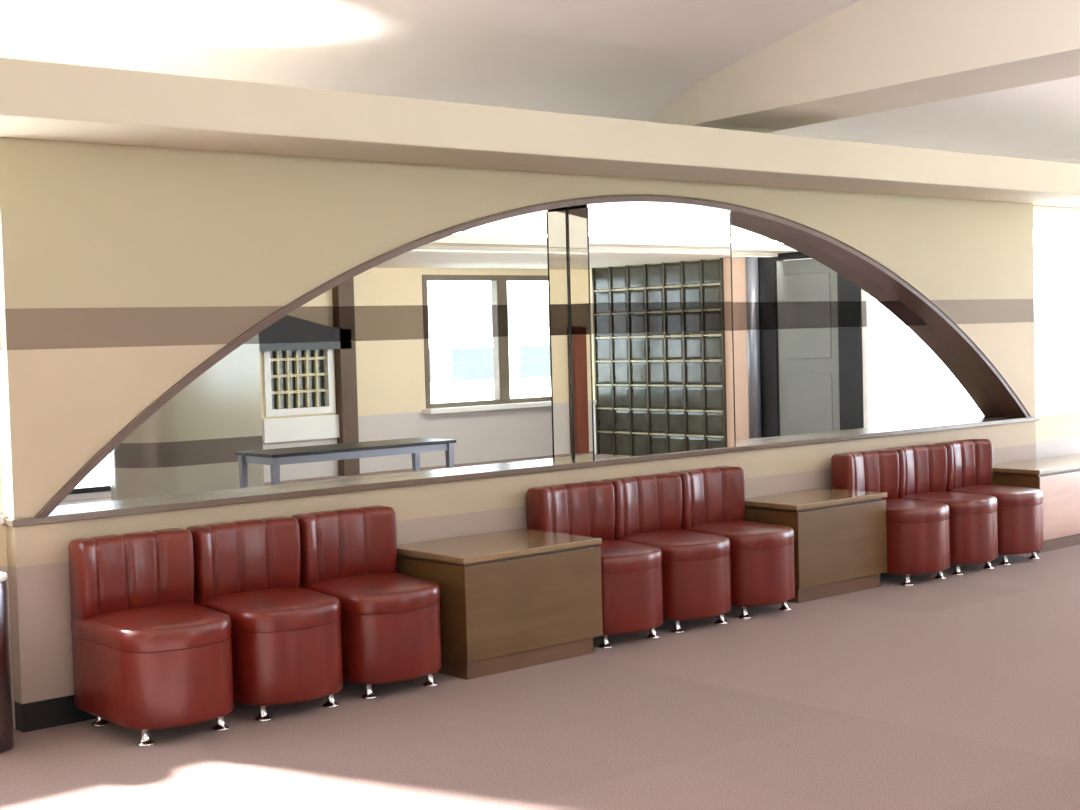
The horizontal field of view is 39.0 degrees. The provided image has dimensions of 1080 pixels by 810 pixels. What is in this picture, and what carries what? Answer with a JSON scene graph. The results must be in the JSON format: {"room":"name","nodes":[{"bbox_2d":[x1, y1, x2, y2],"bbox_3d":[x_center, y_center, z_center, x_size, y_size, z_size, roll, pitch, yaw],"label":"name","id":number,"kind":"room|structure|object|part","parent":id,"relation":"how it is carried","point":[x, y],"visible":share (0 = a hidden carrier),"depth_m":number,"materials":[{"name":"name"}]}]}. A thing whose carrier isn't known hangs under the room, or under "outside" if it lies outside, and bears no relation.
{"room":"waiting room","nodes":[
{"label":"waiting room","id":0,"kind":"room"},
{"bbox_2d":[0,524,14,728],"bbox_3d":[-4.172,0.961,3.820,5.727,0.765,0.120,-4,3,-40],"label":"wall","id":1,"kind":"structure","parent":0,"point":[3,541],"depth_m":5.62,"materials":[{"name":"paint"}]},
{"bbox_2d":[0,496,6,523],"bbox_3d":[-4.195,-0.068,3.767,5.727,1.295,0.135,-4,3,-40],"label":"window","id":2,"kind":"structure","parent":1,"relation":"in","point":[2,517],"depth_m":5.59,"materials":[{"name":"white ceramic"}]},
{"bbox_3d":[-4.178,0.565,3.796,5.727,0.028,0.135,-4,3,-40],"label":"sill","id":3,"kind":"part","parent":2,"relation":"part of","materials":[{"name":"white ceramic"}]},
{"bbox_2d":[0,137,1035,728],"bbox_3d":[0.575,-0.096,7.835,6.798,2.250,0.240,-4,3,-40],"label":"wall","id":4,"kind":"structure","parent":0,"point":[124,269],"depth_m":6.10,"materials":[{"name":"paint"}]},
{"bbox_2d":[15,695,95,732],"bbox_3d":[0.666,0.977,7.812,6.806,0.104,0.068,-4,3,-40],"label":"baseboard","id":5,"kind":"structure","parent":4,"relation":"attached to","point":[48,713],"depth_m":5.64,"materials":[{"name":"black"}]},
{"bbox_2d":[3,194,1038,526],"bbox_3d":[0.602,-0.395,7.785,6.828,1.336,0.172,-4,3,-40],"label":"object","id":6,"kind":"object","parent":4,"relation":"attached to","point":[275,414],"visible":0.92,"depth_m":7.41,"materials":[{"name":"wood"}]},
{"bbox_2d":[300,207,567,306],"bbox_3d":[-0.493,-0.701,6.950,1.657,0.490,0.006,-4,3,-40],"label":"window pane","id":7,"kind":"object","parent":6,"relation":"on","point":[522,259],"depth_m":7.13,"materials":[{"name":"clear glass"}]},
{"bbox_2d":[3,325,1038,526],"bbox_3d":[0.611,-0.049,7.801,6.828,0.643,0.172,-4,3,-40],"label":"window pane","id":8,"kind":"object","parent":6,"relation":"attached to","point":[275,414],"depth_m":7.23,"materials":[{"name":"clear glass"}]},
{"bbox_2d":[568,208,588,303],"bbox_3d":[0.187,-0.726,7.433,0.005,0.461,0.144,-4,3,-40],"label":"window pane","id":9,"kind":"object","parent":6,"relation":"on","point":[578,219],"depth_m":7.43,"materials":[{"name":"clear glass"}]},
{"bbox_2d":[571,334,592,460],"bbox_3d":[0.206,-0.037,7.465,0.005,0.616,0.144,-4,3,-40],"label":"window pane","id":10,"kind":"object","parent":6,"relation":"on","point":[581,344],"depth_m":7.46,"materials":[{"name":"clear glass"}]},
{"bbox_2d":[587,202,731,302],"bbox_3d":[0.619,-0.780,7.704,1.017,0.519,0.006,-4,3,-40],"label":"window pane","id":11,"kind":"object","parent":6,"relation":"on","point":[654,252],"depth_m":7.68,"materials":[{"name":"clear glass"}]},
{"bbox_2d":[591,331,734,460],"bbox_3d":[0.639,-0.061,7.736,1.017,0.615,0.006,-4,3,-40],"label":"window pane","id":12,"kind":"object","parent":6,"relation":"on","point":[667,394],"depth_m":7.71,"materials":[{"name":"clear glass"}]},
{"bbox_2d":[731,217,899,301],"bbox_3d":[1.553,-0.839,8.700,1.700,0.494,0.006,-4,3,-40],"label":"window pane","id":13,"kind":"object","parent":6,"relation":"on","point":[769,264],"depth_m":8.57,"materials":[{"name":"clear glass"}]},
{"bbox_2d":[0,57,1079,207],"bbox_3d":[-0.452,-1.154,6.603,16.400,0.189,0.750,-4,3,-40],"label":"beam","id":14,"kind":"structure","parent":4,"relation":"attached to","point":[42,100],"depth_m":6.30,"materials":[{"name":"paint"}]},
{"bbox_2d":[0,545,1079,809],"bbox_3d":[2.037,1.220,3.875,16.400,0.100,8.080,-4,3,-40],"label":"floor","id":15,"kind":"structure","parent":0,"point":[955,692],"depth_m":5.42,"materials":[{"name":"pink carpet"}]},
{"bbox_2d":[0,571,13,752],"bbox_3d":[-1.980,0.905,5.342,0.238,0.618,0.238,-4,3,-40],"label":"bin","id":16,"kind":"object","parent":15,"relation":"on","point":[6,717],"visible":1,"depth_m":5.32,"materials":[{"name":"metal"}]},
{"bbox_2d":[68,528,233,746],"bbox_3d":[-1.393,0.838,5.586,0.456,0.696,0.571,-4,3,-39],"label":"leather chair","id":17,"kind":"object","parent":15,"relation":"on","point":[146,656],"visible":1,"depth_m":5.49,"materials":[{"name":"red leather"}]},
{"bbox_3d":[-1.637,1.156,5.663,0.062,0.068,0.062,-4,3,-39],"label":"leg","id":18,"kind":"part","parent":17,"relation":"part of","materials":[{"name":"silver metal"}]},
{"bbox_3d":[-1.532,0.649,5.742,0.448,0.325,0.143,-4,3,-39],"label":"backrest","id":19,"kind":"part","parent":17,"relation":"part of","materials":[{"name":"red leather"}]},
{"bbox_3d":[-1.391,1.163,5.364,0.062,0.068,0.062,-4,3,-39],"label":"leg","id":20,"kind":"part","parent":17,"relation":"part of","materials":[{"name":"silver metal"}]},
{"bbox_2d":[71,603,230,651],"bbox_3d":[-1.393,0.804,5.585,0.456,0.086,0.571,-4,3,-39],"label":"seat cushion","id":21,"kind":"object","parent":17,"relation":"on","point":[116,627],"depth_m":5.45,"materials":[{"name":"red leather"}]},
{"bbox_3d":[-1.164,1.148,5.550,0.062,0.068,0.062,-4,3,-39],"label":"leg","id":22,"kind":"part","parent":17,"relation":"part of","materials":[{"name":"silver metal"}]},
{"bbox_2d":[186,516,342,721],"bbox_3d":[-1.033,0.814,5.893,0.456,0.696,0.571,-4,3,-39],"label":"leather chair","id":23,"kind":"object","parent":15,"relation":"on","point":[286,640],"visible":0.88,"depth_m":5.76,"materials":[{"name":"red leather"}]},
{"bbox_3d":[-1.173,0.625,6.049,0.448,0.325,0.143,-4,3,-39],"label":"backrest","id":24,"kind":"part","parent":23,"relation":"part of","materials":[{"name":"red leather"}]},
{"bbox_3d":[-1.032,1.139,5.671,0.062,0.068,0.062,-4,3,-39],"label":"leg","id":25,"kind":"part","parent":23,"relation":"part of","materials":[{"name":"silver metal"}]},
{"bbox_2d":[194,587,340,631],"bbox_3d":[-1.034,0.780,5.892,0.456,0.086,0.571,-4,3,-39],"label":"seat cushion","id":26,"kind":"object","parent":23,"relation":"on","point":[249,609],"depth_m":5.73,"materials":[{"name":"red leather"}]},
{"bbox_3d":[-0.805,1.124,5.857,0.062,0.068,0.062,-4,3,-39],"label":"leg","id":27,"kind":"part","parent":23,"relation":"part of","materials":[{"name":"silver metal"}]},
{"bbox_2d":[291,505,441,699],"bbox_3d":[-0.674,0.791,6.200,0.456,0.696,0.571,-4,3,-39],"label":"leather chair","id":28,"kind":"object","parent":15,"relation":"on","point":[390,620],"visible":0.84,"depth_m":6.07,"materials":[{"name":"red leather"}]},
{"bbox_3d":[-0.814,0.602,6.356,0.448,0.325,0.143,-4,3,-39],"label":"backrest","id":29,"kind":"part","parent":28,"relation":"part of","materials":[{"name":"red leather"}]},
{"bbox_3d":[-0.673,1.115,5.978,0.062,0.068,0.062,-4,3,-39],"label":"leg","id":30,"kind":"part","parent":28,"relation":"part of","materials":[{"name":"silver metal"}]},
{"bbox_2d":[301,573,439,613],"bbox_3d":[-0.675,0.757,6.199,0.456,0.086,0.571,-4,3,-39],"label":"seat cushion","id":31,"kind":"object","parent":28,"relation":"on","point":[357,593],"depth_m":6.03,"materials":[{"name":"red leather"}]},
{"bbox_3d":[-0.446,1.100,6.164,0.062,0.068,0.062,-4,3,-39],"label":"leg","id":32,"kind":"part","parent":28,"relation":"part of","materials":[{"name":"silver metal"}]},
{"bbox_2d":[396,528,602,679],"bbox_3d":[-0.192,0.852,6.661,0.772,0.506,0.553,-4,3,-40],"label":"side table","id":33,"kind":"object","parent":15,"relation":"on","point":[513,599],"visible":0.81,"depth_m":6.43,"materials":[{"name":"brown wood"}]},
{"bbox_2d":[526,481,662,648],"bbox_3d":[0.290,0.726,7.038,0.456,0.696,0.571,-4,3,-39],"label":"leather chair","id":34,"kind":"object","parent":15,"relation":"on","point":[631,573],"visible":0.7,"depth_m":6.93,"materials":[{"name":"red leather"}]},
{"bbox_3d":[0.150,0.537,7.194,0.448,0.325,0.143,-4,3,-39],"label":"backrest","id":35,"kind":"part","parent":34,"relation":"part of","materials":[{"name":"red leather"}]},
{"bbox_3d":[0.291,1.050,6.816,0.062,0.068,0.062,-4,3,-39],"label":"leg","id":36,"kind":"part","parent":34,"relation":"part of","materials":[{"name":"silver metal"}]},
{"bbox_2d":[594,540,661,573],"bbox_3d":[0.289,0.692,7.036,0.456,0.086,0.571,-4,3,-39],"label":"seat cushion","id":37,"kind":"object","parent":34,"relation":"on","point":[617,557],"depth_m":6.83,"materials":[{"name":"red leather"}]},
{"bbox_3d":[0.518,1.036,7.002,0.062,0.068,0.062,-4,3,-39],"label":"leg","id":38,"kind":"part","parent":34,"relation":"part of","materials":[{"name":"silver metal"}]},
{"bbox_2d":[601,473,730,632],"bbox_3d":[0.639,0.703,7.337,0.456,0.696,0.571,-4,3,-39],"label":"leather chair","id":39,"kind":"object","parent":15,"relation":"on","point":[696,566],"visible":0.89,"depth_m":7.20,"materials":[{"name":"red leather"}]},
{"bbox_3d":[0.500,0.514,7.492,0.448,0.325,0.143,-4,3,-39],"label":"backrest","id":40,"kind":"part","parent":39,"relation":"part of","materials":[{"name":"red leather"}]},
{"bbox_2d":[617,530,730,561],"bbox_3d":[0.638,0.669,7.335,0.456,0.086,0.571,-4,3,-39],"label":"seat cushion","id":41,"kind":"object","parent":39,"relation":"on","point":[675,545],"depth_m":7.15,"materials":[{"name":"red leather"}]},
{"bbox_3d":[0.640,1.027,7.114,0.062,0.068,0.062,-4,3,-39],"label":"leg","id":42,"kind":"part","parent":39,"relation":"part of","materials":[{"name":"silver metal"}]},
{"bbox_3d":[0.868,1.013,7.300,0.062,0.068,0.062,-4,3,-39],"label":"leg","id":43,"kind":"part","parent":39,"relation":"part of","materials":[{"name":"silver metal"}]},
{"bbox_2d":[670,466,794,618],"bbox_3d":[0.994,0.679,7.640,0.456,0.696,0.571,-4,3,-39],"label":"leather chair","id":44,"kind":"object","parent":15,"relation":"on","point":[713,499],"visible":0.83,"depth_m":7.50,"materials":[{"name":"red leather"}]},
{"bbox_3d":[0.854,0.490,7.795,0.448,0.325,0.143,-4,3,-39],"label":"backrest","id":45,"kind":"part","parent":44,"relation":"part of","materials":[{"name":"red leather"}]},
{"bbox_2d":[684,520,793,549],"bbox_3d":[0.993,0.645,7.638,0.456,0.086,0.571,-4,3,-39],"label":"seat cushion","id":46,"kind":"object","parent":44,"relation":"on","point":[742,535],"depth_m":7.46,"materials":[{"name":"red leather"}]},
{"bbox_3d":[0.995,1.004,7.417,0.062,0.068,0.062,-4,3,-39],"label":"leg","id":47,"kind":"part","parent":44,"relation":"part of","materials":[{"name":"silver metal"}]},
{"bbox_3d":[1.222,0.989,7.603,0.062,0.068,0.062,-4,3,-39],"label":"leg","id":48,"kind":"part","parent":44,"relation":"part of","materials":[{"name":"silver metal"}]},
{"bbox_2d":[744,488,886,602],"bbox_3d":[1.454,0.739,8.142,0.751,0.506,0.440,-4,3,-40],"label":"side table","id":49,"kind":"object","parent":15,"relation":"on","point":[840,535],"visible":0.73,"depth_m":7.97,"materials":[{"name":"brown wood"}]},
{"bbox_2d":[831,449,949,585],"bbox_3d":[1.982,0.615,8.451,0.456,0.696,0.571,-4,3,-39],"label":"leather chair","id":50,"kind":"object","parent":15,"relation":"on","point":[918,532],"visible":0.77,"depth_m":8.25,"materials":[{"name":"red leather"}]},
{"bbox_3d":[1.842,0.426,8.607,0.448,0.325,0.143,-4,3,-39],"label":"backrest","id":51,"kind":"part","parent":50,"relation":"part of","materials":[{"name":"red leather"}]},
{"bbox_3d":[1.983,0.940,8.229,0.062,0.068,0.062,-4,3,-39],"label":"leg","id":52,"kind":"part","parent":50,"relation":"part of","materials":[{"name":"silver metal"}]},
{"bbox_2d":[883,498,949,523],"bbox_3d":[1.981,0.581,8.450,0.456,0.086,0.571,-4,3,-39],"label":"seat cushion","id":53,"kind":"object","parent":50,"relation":"on","point":[898,511],"depth_m":8.22,"materials":[{"name":"red leather"}]},
{"bbox_3d":[2.210,0.925,8.415,0.062,0.068,0.062,-4,3,-39],"label":"leg","id":54,"kind":"part","parent":50,"relation":"part of","materials":[{"name":"silver metal"}]},
{"bbox_2d":[886,444,997,574],"bbox_3d":[2.337,0.592,8.755,0.456,0.696,0.571,-4,3,-39],"label":"leather chair","id":55,"kind":"object","parent":15,"relation":"on","point":[973,518],"visible":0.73,"depth_m":8.61,"materials":[{"name":"red leather"}]},
{"bbox_3d":[2.197,0.403,8.911,0.448,0.325,0.143,-4,3,-39],"label":"backrest","id":56,"kind":"part","parent":55,"relation":"part of","materials":[{"name":"red leather"}]},
{"bbox_2d":[899,491,997,514],"bbox_3d":[2.336,0.558,8.753,0.456,0.086,0.571,-4,3,-39],"label":"seat cushion","id":57,"kind":"object","parent":55,"relation":"on","point":[958,503],"depth_m":8.57,"materials":[{"name":"red leather"}]},
{"bbox_3d":[2.338,0.916,8.533,0.062,0.068,0.062,-4,3,-39],"label":"leg","id":58,"kind":"part","parent":55,"relation":"part of","materials":[{"name":"silver metal"}]},
{"bbox_3d":[2.566,0.901,8.719,0.062,0.068,0.062,-4,3,-39],"label":"leg","id":59,"kind":"part","parent":55,"relation":"part of","materials":[{"name":"silver metal"}]},
{"bbox_2d":[934,439,1043,564],"bbox_3d":[2.698,0.568,9.064,0.456,0.696,0.571,-4,3,-39],"label":"leather chair","id":60,"kind":"object","parent":15,"relation":"on","point":[969,461],"visible":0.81,"depth_m":8.92,"materials":[{"name":"red leather"}]},
{"bbox_3d":[2.559,0.379,9.220,0.448,0.325,0.143,-4,3,-39],"label":"backrest","id":61,"kind":"part","parent":60,"relation":"part of","materials":[{"name":"red leather"}]},
{"bbox_2d":[946,484,1042,506],"bbox_3d":[2.697,0.534,9.062,0.456,0.086,0.571,-4,3,-39],"label":"seat cushion","id":62,"kind":"object","parent":60,"relation":"on","point":[1007,496],"depth_m":8.87,"materials":[{"name":"red leather"}]},
{"bbox_3d":[2.700,0.892,8.841,0.062,0.068,0.062,-4,3,-39],"label":"leg","id":63,"kind":"part","parent":60,"relation":"part of","materials":[{"name":"silver metal"}]},
{"bbox_3d":[2.927,0.877,9.028,0.062,0.068,0.062,-4,3,-39],"label":"leg","id":64,"kind":"part","parent":60,"relation":"part of","materials":[{"name":"silver metal"}]},
{"bbox_2d":[991,453,1079,552],"bbox_3d":[3.402,0.610,9.812,1.369,0.506,0.433,-4,3,-40],"label":"base cabinet","id":65,"kind":"object","parent":15,"relation":"on","point":[1058,477],"visible":0.44,"depth_m":9.39,"materials":[{"name":"brown wood"}]},
{"bbox_3d":[3.540,0.597,9.661,1.354,0.391,0.007,-4,3,-40],"label":"panel","id":66,"kind":"part","parent":65,"relation":"part of","materials":[{"name":"pink wood"}]},
{"bbox_2d":[0,0,1079,163],"bbox_3d":[0.682,-1.748,5.230,16.400,0.760,4.800,-4,3,-40],"label":"ceiling","id":67,"kind":"structure","parent":0,"point":[621,59],"depth_m":6.85,"materials":[{"name":"paint"}]},
{"bbox_2d":[649,0,1079,132],"bbox_3d":[2.308,-1.764,6.563,0.600,0.800,4.810,-4,3,-40],"label":"ceiling beam","id":68,"kind":"structure","parent":67,"relation":"attached to","point":[864,57],"depth_m":7.03,"materials":[{"name":"paint"}]},
{"bbox_2d":[1033,205,1079,224],"bbox_3d":[4.130,-1.324,10.879,2.675,0.111,0.120,-4,3,-40],"label":"lintel","id":69,"kind":"object","parent":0,"point":[1041,214],"depth_m":10.24,"materials":[{"name":"paint"}]},
{"bbox_2d":[1036,414,1079,458],"bbox_3d":[4.178,0.406,10.958,2.675,0.765,0.120,-4,3,-40],"label":"wall","id":70,"kind":"structure","parent":0,"point":[1056,436],"depth_m":10.29,"materials":[{"name":"paint"}]},
{"bbox_2d":[1033,223,1079,417],"bbox_3d":[4.155,-0.622,10.905,2.675,1.295,0.135,-4,3,-40],"label":"window","id":71,"kind":"structure","parent":70,"relation":"in","point":[1071,411],"depth_m":10.31,"materials":[{"name":"white ceramic"}]},
{"bbox_3d":[4.172,0.011,10.934,2.675,0.028,0.135,-4,3,-40],"label":"sill","id":72,"kind":"part","parent":71,"relation":"part of","materials":[{"name":"white ceramic"}]},
{"label":"outside","id":73,"kind":"structure","parent":0,"visible":0},
{"bbox_2d":[1035,377,1079,411],"bbox_3d":[6.809,1.970,-0.107,90.000,0.300,100.000,-4,3,-40],"label":"ground","id":74,"kind":"structure","parent":73,"point":[1051,393],"depth_m":42.56,"materials":[{"name":"white"}]}
]}

